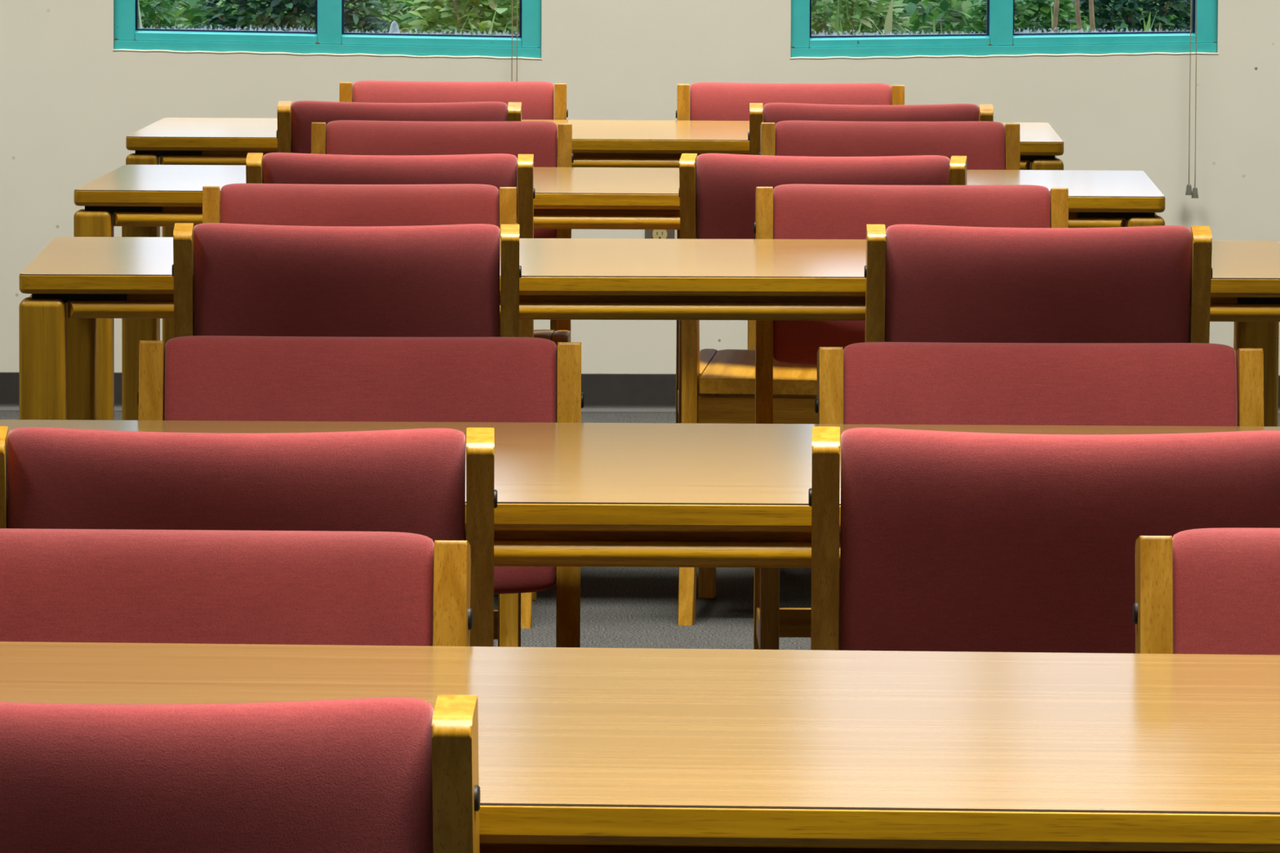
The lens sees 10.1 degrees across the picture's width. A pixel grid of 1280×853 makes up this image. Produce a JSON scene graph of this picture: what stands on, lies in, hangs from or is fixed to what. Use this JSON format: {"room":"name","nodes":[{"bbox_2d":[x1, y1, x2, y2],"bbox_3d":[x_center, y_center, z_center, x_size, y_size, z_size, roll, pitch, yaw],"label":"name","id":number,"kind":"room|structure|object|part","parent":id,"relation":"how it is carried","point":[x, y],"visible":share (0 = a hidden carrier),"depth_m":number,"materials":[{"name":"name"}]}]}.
{"room":"library reading room","nodes":[
{"label":"library reading room","id":0,"kind":"room"},
{"bbox_2d":[0,0,1279,375],"bbox_3d":[0.004,-1.411,16.908,8.600,2.750,0.162,0,5,-2],"label":"wall","id":1,"kind":"structure","parent":0,"point":[70,103],"depth_m":16.88,"materials":[{"name":"beige paint"}]},
{"bbox_2d":[112,0,542,60],"bbox_3d":[-0.725,-1.594,16.835,0.999,1.477,0.087,0,5,-2],"label":"window","id":2,"kind":"structure","parent":1,"relation":"in","point":[329,37],"depth_m":16.86,"materials":[{"name":"teal paint"}]},
{"bbox_3d":[-0.965,-0.910,16.894,0.424,0.029,0.072,0,5,-2],"label":"rail","id":3,"kind":"part","parent":2,"relation":"part of","materials":[{"name":"teal metal"}]},
{"bbox_3d":[-0.961,-1.600,16.838,0.423,1.370,0.001,0,5,-2],"label":"glass pane","id":4,"kind":"part","parent":2,"relation":"part of","materials":[{"name":"clear glass"}]},
{"bbox_3d":[-0.486,-0.901,16.907,0.419,0.029,0.072,0,5,-2],"label":"rail","id":5,"kind":"part","parent":2,"relation":"part of","materials":[{"name":"teal metal"}]},
{"bbox_3d":[-0.483,-1.596,16.851,0.418,1.377,0.001,0,5,-2],"label":"glass pane","id":6,"kind":"part","parent":2,"relation":"part of","materials":[{"name":"clear glass"}]},
{"bbox_2d":[511,0,517,81],"bbox_3d":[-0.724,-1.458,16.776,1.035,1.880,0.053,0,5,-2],"label":"blind cord","id":7,"kind":"object","parent":2,"relation":"attached to","point":[512,0],"visible":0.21,"depth_m":16.84,"materials":[{"name":"grey fabric"}]},
{"bbox_3d":[-0.295,-1.453,16.789,0.004,1.810,0.008,1,5,5],"label":"pull cord","id":8,"kind":"part","parent":7,"relation":"part of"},
{"bbox_3d":[-0.284,-1.448,16.790,0.004,1.820,0.008,1,5,12],"label":"pull cord","id":9,"kind":"part","parent":7,"relation":"part of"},
{"bbox_2d":[0,372,1279,413],"bbox_3d":[0.001,-0.078,16.934,8.600,0.090,0.017,0,5,-2],"label":"baseboard","id":10,"kind":"structure","parent":1,"relation":"attached to","point":[602,393],"depth_m":16.93,"materials":[{"name":"grey plastic"}]},
{"bbox_2d":[644,229,675,238],"bbox_3d":[0.046,-0.469,16.905,0.070,0.115,0.009,0,5,-1],"label":"wall outlet","id":11,"kind":"object","parent":1,"relation":"attached to","point":[649,233],"visible":0.26,"depth_m":16.91,"materials":[{"name":"metal"}]},
{"bbox_2d":[652,229,666,238],"bbox_3d":[0.046,-0.449,16.905,0.034,0.028,0.004,0,5,-2],"label":"socket","id":12,"kind":"object","parent":11,"relation":"attached to","point":[656,233],"depth_m":16.90,"materials":[{"name":"beige plastic"}]},
{"bbox_2d":[790,0,1218,59],"bbox_3d":[0.852,-1.592,16.877,1.002,1.474,0.087,0,5,-2],"label":"window","id":13,"kind":"structure","parent":1,"relation":"in","point":[1000,39],"depth_m":16.91,"materials":[{"name":"teal paint"}]},
{"bbox_3d":[0.609,-1.594,16.881,0.420,1.375,0.001,0,5,-2],"label":"glass pane","id":14,"kind":"part","parent":13,"relation":"part of","materials":[{"name":"clear glass"}]},
{"bbox_3d":[0.605,-0.901,16.937,0.421,0.029,0.072,0,5,-2],"label":"rail","id":15,"kind":"part","parent":13,"relation":"part of","materials":[{"name":"teal metal"}]},
{"bbox_3d":[1.087,-1.597,16.893,0.427,1.367,0.001,0,5,-2],"label":"glass pane","id":16,"kind":"part","parent":13,"relation":"part of","materials":[{"name":"clear glass"}]},
{"bbox_3d":[1.084,-0.908,16.949,0.428,0.029,0.072,0,5,-2],"label":"rail","id":17,"kind":"part","parent":13,"relation":"part of","materials":[{"name":"teal metal"}]},
{"bbox_2d":[1185,0,1198,198],"bbox_3d":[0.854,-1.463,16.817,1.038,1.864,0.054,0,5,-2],"label":"blind cord","id":18,"kind":"object","parent":13,"relation":"attached to","point":[1194,194],"visible":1,"depth_m":16.90,"materials":[{"name":"grey fabric"}]},
{"bbox_3d":[1.289,-1.456,16.832,0.010,1.796,0.004,5,7,44],"label":"pull cord","id":19,"kind":"part","parent":18,"relation":"part of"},
{"bbox_3d":[1.302,-1.452,16.832,0.004,1.804,0.008,-2,6,-28],"label":"pull cord","id":20,"kind":"part","parent":18,"relation":"part of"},
{"bbox_2d":[0,410,1279,649],"bbox_3d":[0.260,0.848,7.193,8.900,0.100,19.910,0,5,-2],"label":"floor","id":21,"kind":"structure","parent":0,"point":[621,607],"depth_m":12.80,"materials":[{"name":"grey carpet"}]},
{"bbox_2d":[0,528,472,646],"bbox_3d":[-0.393,0.510,5.721,0.497,0.817,0.533,0,5,2],"label":"chair","id":22,"kind":"object","parent":21,"relation":"on","point":[57,585],"visible":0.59,"depth_m":5.90,"materials":[{"name":"red fabric"}]},
{"bbox_3d":[-0.155,0.499,5.886,0.026,0.814,0.130,0,5,2],"label":"post","id":23,"kind":"part","parent":22,"relation":"part of","materials":[{"name":"brown wood"}]},
{"bbox_2d":[0,694,480,852],"bbox_3d":[-0.347,0.567,5.064,0.497,0.817,0.533,0,5,3],"label":"chair","id":24,"kind":"object","parent":21,"relation":"on","point":[384,775],"visible":1,"depth_m":4.78,"materials":[{"name":"red fabric"}]},
{"bbox_3d":[-0.123,0.584,4.882,0.026,0.814,0.130,0,5,3],"label":"post","id":25,"kind":"part","parent":24,"relation":"part of","materials":[{"name":"brown wood"}]},
{"bbox_2d":[0,426,497,646],"bbox_3d":[-0.391,0.389,7.141,0.497,0.817,0.533,0,5,-1],"label":"chair","id":26,"kind":"object","parent":21,"relation":"on","point":[411,480],"visible":0.27,"depth_m":6.86,"materials":[{"name":"red fabric"}]},
{"bbox_3d":[-0.619,0.405,6.964,0.026,0.814,0.130,0,5,-1],"label":"post","id":27,"kind":"part","parent":26,"relation":"part of","materials":[{"name":"brown wood"}]},
{"bbox_3d":[-0.155,0.406,6.974,0.026,0.814,0.130,0,5,-1],"label":"post","id":28,"kind":"part","parent":26,"relation":"part of","materials":[{"name":"brown wood"}]},
{"bbox_2d":[172,222,521,647],"bbox_3d":[-0.423,0.100,10.541,0.497,0.817,0.533,0,5,-1],"label":"chair","id":29,"kind":"object","parent":21,"relation":"on","point":[230,279],"visible":0.36,"depth_m":10.27,"materials":[{"name":"red fabric"}]},
{"bbox_3d":[-0.652,0.115,10.364,0.026,0.814,0.130,0,5,-1],"label":"post","id":30,"kind":"part","parent":29,"relation":"part of","materials":[{"name":"brown wood"}]},
{"bbox_3d":[-0.197,0.282,10.789,0.029,0.412,0.042,0,5,-1],"label":"leg","id":31,"kind":"part","parent":29,"relation":"part of","materials":[{"name":"brown wood"}]},
{"bbox_3d":[-0.187,0.116,10.373,0.026,0.814,0.130,0,5,-1],"label":"post","id":32,"kind":"part","parent":29,"relation":"part of","materials":[{"name":"brown wood"}]},
{"bbox_2d":[137,335,583,648],"bbox_3d":[-0.311,0.325,7.899,0.497,0.817,0.533,0,5,0],"label":"chair","id":33,"kind":"object","parent":21,"relation":"on","point":[230,378],"visible":0.27,"depth_m":8.07,"materials":[{"name":"red fabric"}]},
{"bbox_3d":[-0.545,0.311,8.070,0.026,0.814,0.130,0,5,0],"label":"post","id":34,"kind":"part","parent":33,"relation":"part of","materials":[{"name":"brown wood"}]},
{"bbox_3d":[-0.080,0.313,8.073,0.026,0.814,0.130,0,5,0],"label":"post","id":35,"kind":"part","parent":33,"relation":"part of","materials":[{"name":"brown wood"}]},
{"bbox_2d":[200,183,520,647],"bbox_3d":[-0.434,0.044,11.190,0.497,0.817,0.533,0,5,-2],"label":"chair","id":36,"kind":"object","parent":21,"relation":"on","point":[270,204],"visible":0.16,"depth_m":11.37,"materials":[{"name":"red fabric"}]},
{"bbox_3d":[-0.673,0.030,11.354,0.026,0.814,0.130,0,5,-2],"label":"post","id":37,"kind":"part","parent":36,"relation":"part of","materials":[{"name":"brown wood"}]},
{"bbox_3d":[-0.208,0.031,11.371,0.026,0.814,0.130,0,5,-2],"label":"post","id":38,"kind":"part","parent":36,"relation":"part of","materials":[{"name":"brown wood"}]},
{"bbox_3d":[-0.196,0.265,10.990,0.029,0.412,0.042,0,5,-2],"label":"leg","id":39,"kind":"part","parent":36,"relation":"part of","materials":[{"name":"brown wood"}]},
{"bbox_2d":[245,152,536,628],"bbox_3d":[-0.429,-0.080,12.647,0.497,0.817,0.533,0,5,0],"label":"chair","id":40,"kind":"object","parent":21,"relation":"on","point":[497,170],"visible":0.21,"depth_m":12.37,"materials":[{"name":"red fabric"}]},
{"bbox_3d":[-0.662,-0.065,12.475,0.026,0.814,0.130,0,5,0],"label":"post","id":41,"kind":"part","parent":40,"relation":"part of","materials":[{"name":"brown wood"}]},
{"bbox_3d":[-0.198,-0.063,12.474,0.026,0.814,0.130,0,5,0],"label":"post","id":42,"kind":"part","parent":40,"relation":"part of","materials":[{"name":"brown wood"}]},
{"bbox_3d":[-0.199,0.103,12.890,0.029,0.412,0.042,0,5,0],"label":"leg","id":43,"kind":"part","parent":40,"relation":"part of","materials":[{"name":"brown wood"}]},
{"bbox_2d":[276,100,521,153],"bbox_3d":[-0.485,-0.268,14.852,0.497,0.817,0.533,0,5,0],"label":"chair","id":44,"kind":"object","parent":21,"relation":"on","point":[295,119],"visible":0.14,"depth_m":14.58,"materials":[{"name":"red fabric"}]},
{"bbox_3d":[-0.719,-0.253,14.682,0.026,0.814,0.130,0,5,0],"label":"post","id":45,"kind":"part","parent":44,"relation":"part of","materials":[{"name":"brown wood"}]},
{"bbox_3d":[-0.254,-0.251,14.678,0.026,0.814,0.130,0,5,0],"label":"post","id":46,"kind":"part","parent":44,"relation":"part of","materials":[{"name":"brown wood"}]},
{"bbox_2d":[310,120,573,577],"bbox_3d":[-0.377,-0.153,13.505,0.497,0.817,0.533,0,5,0],"label":"chair","id":47,"kind":"object","parent":21,"relation":"on","point":[550,144],"visible":0.21,"depth_m":13.68,"materials":[{"name":"red fabric"}]},
{"bbox_3d":[-0.608,-0.167,13.679,0.026,0.814,0.130,0,5,0],"label":"post","id":48,"kind":"part","parent":47,"relation":"part of","materials":[{"name":"brown wood"}]},
{"bbox_3d":[-0.148,0.069,13.295,0.029,0.412,0.042,0,5,0],"label":"leg","id":49,"kind":"part","parent":47,"relation":"part of","materials":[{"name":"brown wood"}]},
{"bbox_3d":[-0.146,-0.159,13.422,0.029,0.045,0.370,0,5,0],"label":"seat rail","id":50,"kind":"part","parent":47,"relation":"part of","materials":[{"name":"brown wood"}]},
{"bbox_3d":[-0.144,-0.165,13.677,0.026,0.814,0.130,0,5,0],"label":"post","id":51,"kind":"part","parent":47,"relation":"part of","materials":[{"name":"brown wood"}]},
{"bbox_2d":[339,80,568,331],"bbox_3d":[-0.406,-0.324,15.511,0.497,0.817,0.533,0,5,0],"label":"chair","id":52,"kind":"object","parent":21,"relation":"on","point":[538,99],"visible":0.19,"depth_m":15.69,"materials":[{"name":"red fabric"}]},
{"bbox_3d":[-0.638,-0.338,15.684,0.026,0.814,0.130,0,5,0],"label":"post","id":53,"kind":"part","parent":52,"relation":"part of","materials":[{"name":"brown wood"}]},
{"bbox_3d":[-0.176,-0.102,15.303,0.029,0.412,0.042,0,5,0],"label":"leg","id":54,"kind":"part","parent":52,"relation":"part of","materials":[{"name":"brown wood"}]},
{"bbox_3d":[-0.174,-0.336,15.684,0.026,0.814,0.130,0,5,0],"label":"post","id":55,"kind":"part","parent":52,"relation":"part of","materials":[{"name":"brown wood"}]},
{"bbox_2d":[125,117,1063,344],"bbox_3d":[-0.085,-0.256,15.198,1.909,0.737,0.914,0,5,1],"label":"table","id":56,"kind":"object","parent":21,"relation":"on","point":[166,140],"visible":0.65,"depth_m":14.74,"materials":[{"name":"brown wood"}]},
{"bbox_3d":[-1.015,-0.207,14.796,0.066,0.700,0.066,0,5,1],"label":"leg","id":57,"kind":"part","parent":56,"relation":"part of","materials":[{"name":"brown wood"}]},
{"bbox_3d":[-0.961,-0.560,14.798,0.134,0.014,0.088,0,5,1],"label":"mounting plate","id":58,"kind":"part","parent":56,"relation":"part of","materials":[{"name":"black metal"}]},
{"bbox_3d":[-0.997,-0.279,15.641,0.066,0.700,0.066,0,5,1],"label":"leg","id":59,"kind":"part","parent":56,"relation":"part of","materials":[{"name":"brown wood"}]},
{"bbox_3d":[-0.093,-0.535,14.738,1.770,0.025,0.040,0,5,1],"label":"bullnose rail","id":60,"kind":"part","parent":56,"relation":"part of","materials":[{"name":"brown wood"}]},
{"bbox_3d":[0.777,-0.549,14.762,0.134,0.014,0.088,0,5,1],"label":"mounting plate","id":61,"kind":"part","parent":56,"relation":"part of","materials":[{"name":"black metal"}]},
{"bbox_3d":[0.827,-0.196,14.758,0.066,0.700,0.066,0,5,1],"label":"leg","id":62,"kind":"part","parent":56,"relation":"part of","materials":[{"name":"brown wood"}]},
{"bbox_2d":[73,164,1164,420],"bbox_3d":[-0.027,-0.079,13.127,1.909,0.737,0.914,0,5,2],"label":"table","id":63,"kind":"object","parent":21,"relation":"on","point":[140,199],"visible":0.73,"depth_m":12.70,"materials":[{"name":"brown wood"}]},
{"bbox_3d":[-0.960,-0.031,12.731,0.066,0.700,0.066,0,5,2],"label":"leg","id":64,"kind":"part","parent":63,"relation":"part of","materials":[{"name":"brown wood"}]},
{"bbox_3d":[-0.905,-0.384,12.732,0.134,0.014,0.088,0,5,2],"label":"mounting plate","id":65,"kind":"part","parent":63,"relation":"part of","materials":[{"name":"black metal"}]},
{"bbox_3d":[-0.936,-0.103,13.575,0.066,0.700,0.066,0,5,2],"label":"leg","id":66,"kind":"part","parent":63,"relation":"part of","materials":[{"name":"brown wood"}]},
{"bbox_3d":[-0.038,-0.358,12.666,1.770,0.025,0.040,0,5,2],"label":"bullnose rail","id":67,"kind":"part","parent":63,"relation":"part of","materials":[{"name":"brown wood"}]},
{"bbox_3d":[0.833,-0.372,12.685,0.134,0.014,0.088,0,5,2],"label":"mounting plate","id":68,"kind":"part","parent":63,"relation":"part of","materials":[{"name":"black metal"}]},
{"bbox_3d":[0.882,-0.018,12.681,0.066,0.700,0.066,0,5,2],"label":"leg","id":69,"kind":"part","parent":63,"relation":"part of","materials":[{"name":"brown wood"}]},
{"bbox_2d":[0,641,1279,852],"bbox_3d":[0.021,0.583,5.357,1.909,0.737,0.914,1,5,3],"label":"table","id":70,"kind":"object","parent":21,"relation":"on","point":[581,750],"visible":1,"depth_m":5.26,"materials":[{"name":"brown wood"}]},
{"bbox_2d":[0,419,1279,568],"bbox_3d":[0.016,0.402,7.483,1.909,0.737,0.914,0,5,1],"label":"table","id":71,"kind":"object","parent":21,"relation":"on","point":[615,495],"visible":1,"depth_m":7.19,"materials":[{"name":"brown wood"}]},
{"bbox_3d":[0.013,0.123,7.023,1.770,0.025,0.040,0,5,1],"label":"bullnose rail","id":72,"kind":"part","parent":71,"relation":"part of","materials":[{"name":"brown wood"}]},
{"bbox_2d":[18,236,1279,426],"bbox_3d":[0.051,0.113,10.883,1.909,0.737,0.914,0,5,-1],"label":"table","id":73,"kind":"object","parent":21,"relation":"on","point":[73,282],"visible":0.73,"depth_m":10.43,"materials":[{"name":"brown wood"}]},
{"bbox_3d":[-0.860,0.164,10.440,0.066,0.700,0.066,0,5,-1],"label":"leg","id":74,"kind":"part","parent":73,"relation":"part of","materials":[{"name":"brown wood"}]},
{"bbox_3d":[-0.807,-0.189,10.445,0.134,0.014,0.088,0,5,-1],"label":"mounting plate","id":75,"kind":"part","parent":73,"relation":"part of","materials":[{"name":"black metal"}]},
{"bbox_3d":[-0.880,0.092,11.285,0.066,0.700,0.066,0,5,-1],"label":"leg","id":76,"kind":"part","parent":73,"relation":"part of","materials":[{"name":"brown wood"}]},
{"bbox_3d":[0.063,-0.166,10.423,1.770,0.025,0.040,0,5,-1],"label":"bullnose rail","id":77,"kind":"part","parent":73,"relation":"part of","materials":[{"name":"brown wood"}]},
{"bbox_3d":[0.962,0.097,11.330,0.066,0.700,0.066,0,5,-1],"label":"leg","id":78,"kind":"part","parent":73,"relation":"part of","materials":[{"name":"brown wood"}]},
{"bbox_3d":[0.931,-0.184,10.487,0.134,0.014,0.088,0,5,-1],"label":"mounting plate","id":79,"kind":"part","parent":73,"relation":"part of","materials":[{"name":"black metal"}]},
{"bbox_2d":[675,82,904,423],"bbox_3d":[0.326,-0.320,15.503,0.497,0.817,0.533,0,5,-1],"label":"chair","id":80,"kind":"object","parent":21,"relation":"on","point":[698,101],"visible":0.17,"depth_m":15.68,"materials":[{"name":"red fabric"}]},
{"bbox_3d":[0.097,-0.100,15.291,0.029,0.412,0.042,0,5,-1],"label":"leg","id":81,"kind":"part","parent":80,"relation":"part of","materials":[{"name":"brown wood"}]},
{"bbox_3d":[0.092,-0.334,15.673,0.026,0.814,0.130,0,5,-1],"label":"post","id":82,"kind":"part","parent":80,"relation":"part of","materials":[{"name":"brown wood"}]},
{"bbox_3d":[0.557,-0.332,15.678,0.026,0.814,0.130,0,5,-1],"label":"post","id":83,"kind":"part","parent":80,"relation":"part of","materials":[{"name":"brown wood"}]},
{"bbox_2d":[677,153,966,626],"bbox_3d":[0.332,-0.079,12.677,0.497,0.817,0.533,1,5,5],"label":"chair","id":84,"kind":"object","parent":21,"relation":"on","point":[717,191],"visible":0.31,"depth_m":12.45,"materials":[{"name":"red fabric"}]},
{"bbox_3d":[0.085,-0.066,12.526,0.026,0.814,0.130,1,5,5],"label":"post","id":85,"kind":"part","parent":84,"relation":"part of","materials":[{"name":"brown wood"}]},
{"bbox_3d":[0.121,0.101,12.941,0.029,0.412,0.042,1,5,5],"label":"leg","id":86,"kind":"part","parent":84,"relation":"part of","materials":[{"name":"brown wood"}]},
{"bbox_3d":[0.109,-0.103,12.777,0.029,0.045,0.370,1,5,5],"label":"seat rail","id":87,"kind":"part","parent":84,"relation":"part of","materials":[{"name":"brown wood"}]},
{"bbox_3d":[0.547,-0.060,12.485,0.026,0.814,0.130,1,5,5],"label":"post","id":88,"kind":"part","parent":84,"relation":"part of","materials":[{"name":"brown wood"}]},
{"bbox_2d":[747,102,993,350],"bbox_3d":[0.468,-0.265,14.861,0.497,0.817,0.533,0,5,1],"label":"chair","id":89,"kind":"object","parent":21,"relation":"on","point":[775,113],"visible":0.16,"depth_m":14.58,"materials":[{"name":"red fabric"}]},
{"bbox_3d":[0.233,-0.250,14.691,0.026,0.814,0.130,0,5,1],"label":"post","id":90,"kind":"part","parent":89,"relation":"part of","materials":[{"name":"brown wood"}]},
{"bbox_3d":[0.698,-0.247,14.686,0.026,0.814,0.130,0,5,1],"label":"post","id":91,"kind":"part","parent":89,"relation":"part of","materials":[{"name":"brown wood"}]},
{"bbox_2d":[759,120,1020,572],"bbox_3d":[0.475,-0.156,13.592,0.497,0.817,0.533,0,5,-1],"label":"chair","id":92,"kind":"object","parent":21,"relation":"on","point":[985,144],"visible":0.16,"depth_m":13.77,"materials":[{"name":"red fabric"}]},
{"bbox_3d":[0.241,-0.171,13.762,0.026,0.814,0.130,0,5,-1],"label":"post","id":93,"kind":"part","parent":92,"relation":"part of","materials":[{"name":"brown wood"}]},
{"bbox_3d":[0.706,-0.169,13.766,0.026,0.814,0.130,0,5,-1],"label":"post","id":94,"kind":"part","parent":92,"relation":"part of","materials":[{"name":"brown wood"}]},
{"bbox_2d":[753,183,1069,649],"bbox_3d":[0.428,0.043,11.245,0.497,0.817,0.533,0,5,0],"label":"chair","id":95,"kind":"object","parent":21,"relation":"on","point":[790,211],"visible":0.28,"depth_m":11.41,"materials":[{"name":"red fabric"}]},
{"bbox_3d":[0.194,0.029,11.416,0.026,0.814,0.130,0,5,0],"label":"post","id":96,"kind":"part","parent":95,"relation":"part of","materials":[{"name":"brown wood"}]},
{"bbox_3d":[0.198,0.263,11.034,0.029,0.412,0.042,0,5,0],"label":"leg","id":97,"kind":"part","parent":95,"relation":"part of","materials":[{"name":"brown wood"}]},
{"bbox_3d":[0.659,0.031,11.419,0.026,0.814,0.130,0,5,0],"label":"post","id":98,"kind":"part","parent":95,"relation":"part of","materials":[{"name":"brown wood"}]},
{"bbox_2d":[864,224,1212,342],"bbox_3d":[0.569,0.100,10.584,0.497,0.817,0.533,0,5,0],"label":"chair","id":99,"kind":"object","parent":21,"relation":"on","point":[924,282],"visible":0.22,"depth_m":10.31,"materials":[{"name":"red fabric"}]},
{"bbox_3d":[0.336,0.115,10.413,0.026,0.814,0.130,0,5,0],"label":"post","id":100,"kind":"part","parent":99,"relation":"part of","materials":[{"name":"brown wood"}]},
{"bbox_3d":[0.800,0.118,10.411,0.026,0.814,0.130,0,5,0],"label":"post","id":101,"kind":"part","parent":99,"relation":"part of","materials":[{"name":"brown wood"}]},
{"bbox_2d":[814,342,1263,650],"bbox_3d":[0.445,0.333,7.853,0.497,0.817,0.533,0,5,-1],"label":"chair","id":102,"kind":"object","parent":21,"relation":"on","point":[864,383],"visible":0.3,"depth_m":8.03,"materials":[{"name":"red fabric"}]},
{"bbox_3d":[0.209,0.319,8.021,0.026,0.814,0.130,0,5,-1],"label":"post","id":103,"kind":"part","parent":102,"relation":"part of","materials":[{"name":"brown wood"}]},
{"bbox_3d":[0.674,0.320,8.030,0.026,0.814,0.130,0,5,-1],"label":"post","id":104,"kind":"part","parent":102,"relation":"part of","materials":[{"name":"brown wood"}]},
{"bbox_2d":[808,426,1279,653],"bbox_3d":[0.415,0.391,7.169,0.497,0.817,0.533,0,5,2],"label":"chair","id":105,"kind":"object","parent":21,"relation":"on","point":[951,541],"visible":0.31,"depth_m":6.90,"materials":[{"name":"red fabric"}]},
{"bbox_3d":[0.177,0.405,7.004,0.026,0.814,0.130,0,5,2],"label":"post","id":106,"kind":"part","parent":105,"relation":"part of","materials":[{"name":"brown wood"}]},
{"bbox_2d":[1133,528,1279,655],"bbox_3d":[0.653,0.510,5.778,0.497,0.817,0.533,0,5,0],"label":"chair","id":107,"kind":"object","parent":21,"relation":"on","point":[1202,591],"visible":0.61,"depth_m":5.94,"materials":[{"name":"red fabric"}]},
{"bbox_3d":[0.420,0.496,5.951,0.026,0.814,0.130,0,5,0],"label":"post","id":108,"kind":"part","parent":107,"relation":"part of","materials":[{"name":"brown wood"}]},
{"label":"outside","id":109,"kind":"structure","parent":0,"visible":0},
{"bbox_2d":[137,0,1173,35],"bbox_3d":[-0.147,-1.308,22.535,12.000,0.386,11.000,0,5,-2],"label":"ground","id":110,"kind":"structure","parent":109,"point":[954,20],"depth_m":19.87,"materials":[{"name":"soil"}]},
{"bbox_2d":[137,0,191,29],"bbox_3d":[-1.265,-0.920,17.817,0.378,0.326,0.380,0,5,-2],"label":"leafy shrub","id":111,"kind":"object","parent":110,"relation":"on","point":[162,17],"visible":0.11,"depth_m":17.78,"materials":[{"name":"green plant"}]},
{"bbox_2d":[189,0,392,33],"bbox_3d":[-0.871,-1.001,18.129,0.568,0.367,0.603,0,5,-2],"label":"plants","id":112,"kind":"object","parent":110,"relation":"on","point":[277,8],"visible":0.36,"depth_m":18.05,"materials":[{"name":"green plant"}]},
{"bbox_2d":[388,20,399,33],"bbox_3d":[-0.595,-0.834,17.283,0.092,0.272,0.095,0,5,-2],"label":"stone","id":113,"kind":"object","parent":110,"relation":"on","point":[394,27],"visible":0.02,"depth_m":17.26,"materials":[{"name":"white stone"}]},
{"bbox_2d":[397,0,519,35],"bbox_3d":[-0.370,-0.938,17.849,0.528,0.328,0.508,0,5,-2],"label":"leafy shrub","id":114,"kind":"object","parent":110,"relation":"on","point":[451,12],"visible":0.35,"depth_m":17.75,"materials":[{"name":"green plant"}]},
{"bbox_2d":[137,0,1159,35],"bbox_3d":[0.122,-0.869,17.428,3.424,0.352,0.243,0,5,-2],"label":"weeds","id":115,"kind":"object","parent":110,"relation":"on","point":[888,22],"visible":0.02,"depth_m":17.44,"materials":[{"name":"green plant"}]},
{"bbox_2d":[137,0,1191,35],"bbox_3d":[0.027,-1.175,19.550,5.505,0.439,1.518,0,5,-2],"label":"plants","id":116,"kind":"object","parent":110,"relation":"on","point":[403,15],"visible":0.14,"depth_m":19.11,"materials":[{"name":"green plant"}]},
{"bbox_2d":[811,0,919,35],"bbox_3d":[0.474,-0.949,17.863,0.498,0.364,0.487,0,5,-2],"label":"leafy shrub","id":117,"kind":"object","parent":110,"relation":"on","point":[855,14],"visible":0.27,"depth_m":17.79,"materials":[{"name":"green plant"}]},
{"bbox_2d":[936,19,946,34],"bbox_3d":[0.719,-0.832,17.298,0.027,0.278,0.027,0,5,-2],"label":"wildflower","id":118,"kind":"object","parent":110,"relation":"on","point":[936,20],"visible":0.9,"depth_m":17.29,"materials":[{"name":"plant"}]},
{"bbox_2d":[958,0,1090,33],"bbox_3d":[0.961,-0.924,17.886,0.428,0.336,0.412,0,5,-2],"label":"leafy shrub","id":119,"kind":"object","parent":110,"relation":"on","point":[1024,16],"visible":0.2,"depth_m":17.82,"materials":[{"name":"green plant"}]},
{"bbox_2d":[1051,0,1059,32],"bbox_3d":[0.990,-0.940,17.349,0.042,0.490,0.015,-1,5,-12],"label":"dry stalk","id":120,"kind":"object","parent":110,"relation":"on","point":[1055,13],"visible":0.19,"depth_m":17.34,"materials":[{"name":"brown plant"}]},
{"bbox_2d":[1074,0,1082,32],"bbox_3d":[1.056,-0.937,17.350,0.046,0.490,0.015,1,5,8],"label":"dry stalk","id":121,"kind":"object","parent":110,"relation":"on","point":[1078,21],"visible":0.19,"depth_m":17.34,"materials":[{"name":"brown plant"}]},
{"bbox_2d":[1088,0,1095,31],"bbox_3d":[1.087,-0.936,17.351,0.034,0.490,0.015,1,5,12],"label":"dry stalk","id":122,"kind":"object","parent":110,"relation":"on","point":[1092,27],"visible":0.19,"depth_m":17.34,"materials":[{"name":"brown plant"}]},
{"bbox_2d":[1022,0,1191,31],"bbox_3d":[1.231,-1.021,18.418,0.647,0.374,0.652,-1,5,-16],"label":"plants","id":123,"kind":"object","parent":110,"relation":"on","point":[1108,22],"visible":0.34,"depth_m":18.27,"materials":[{"name":"green plant"}]}
]}

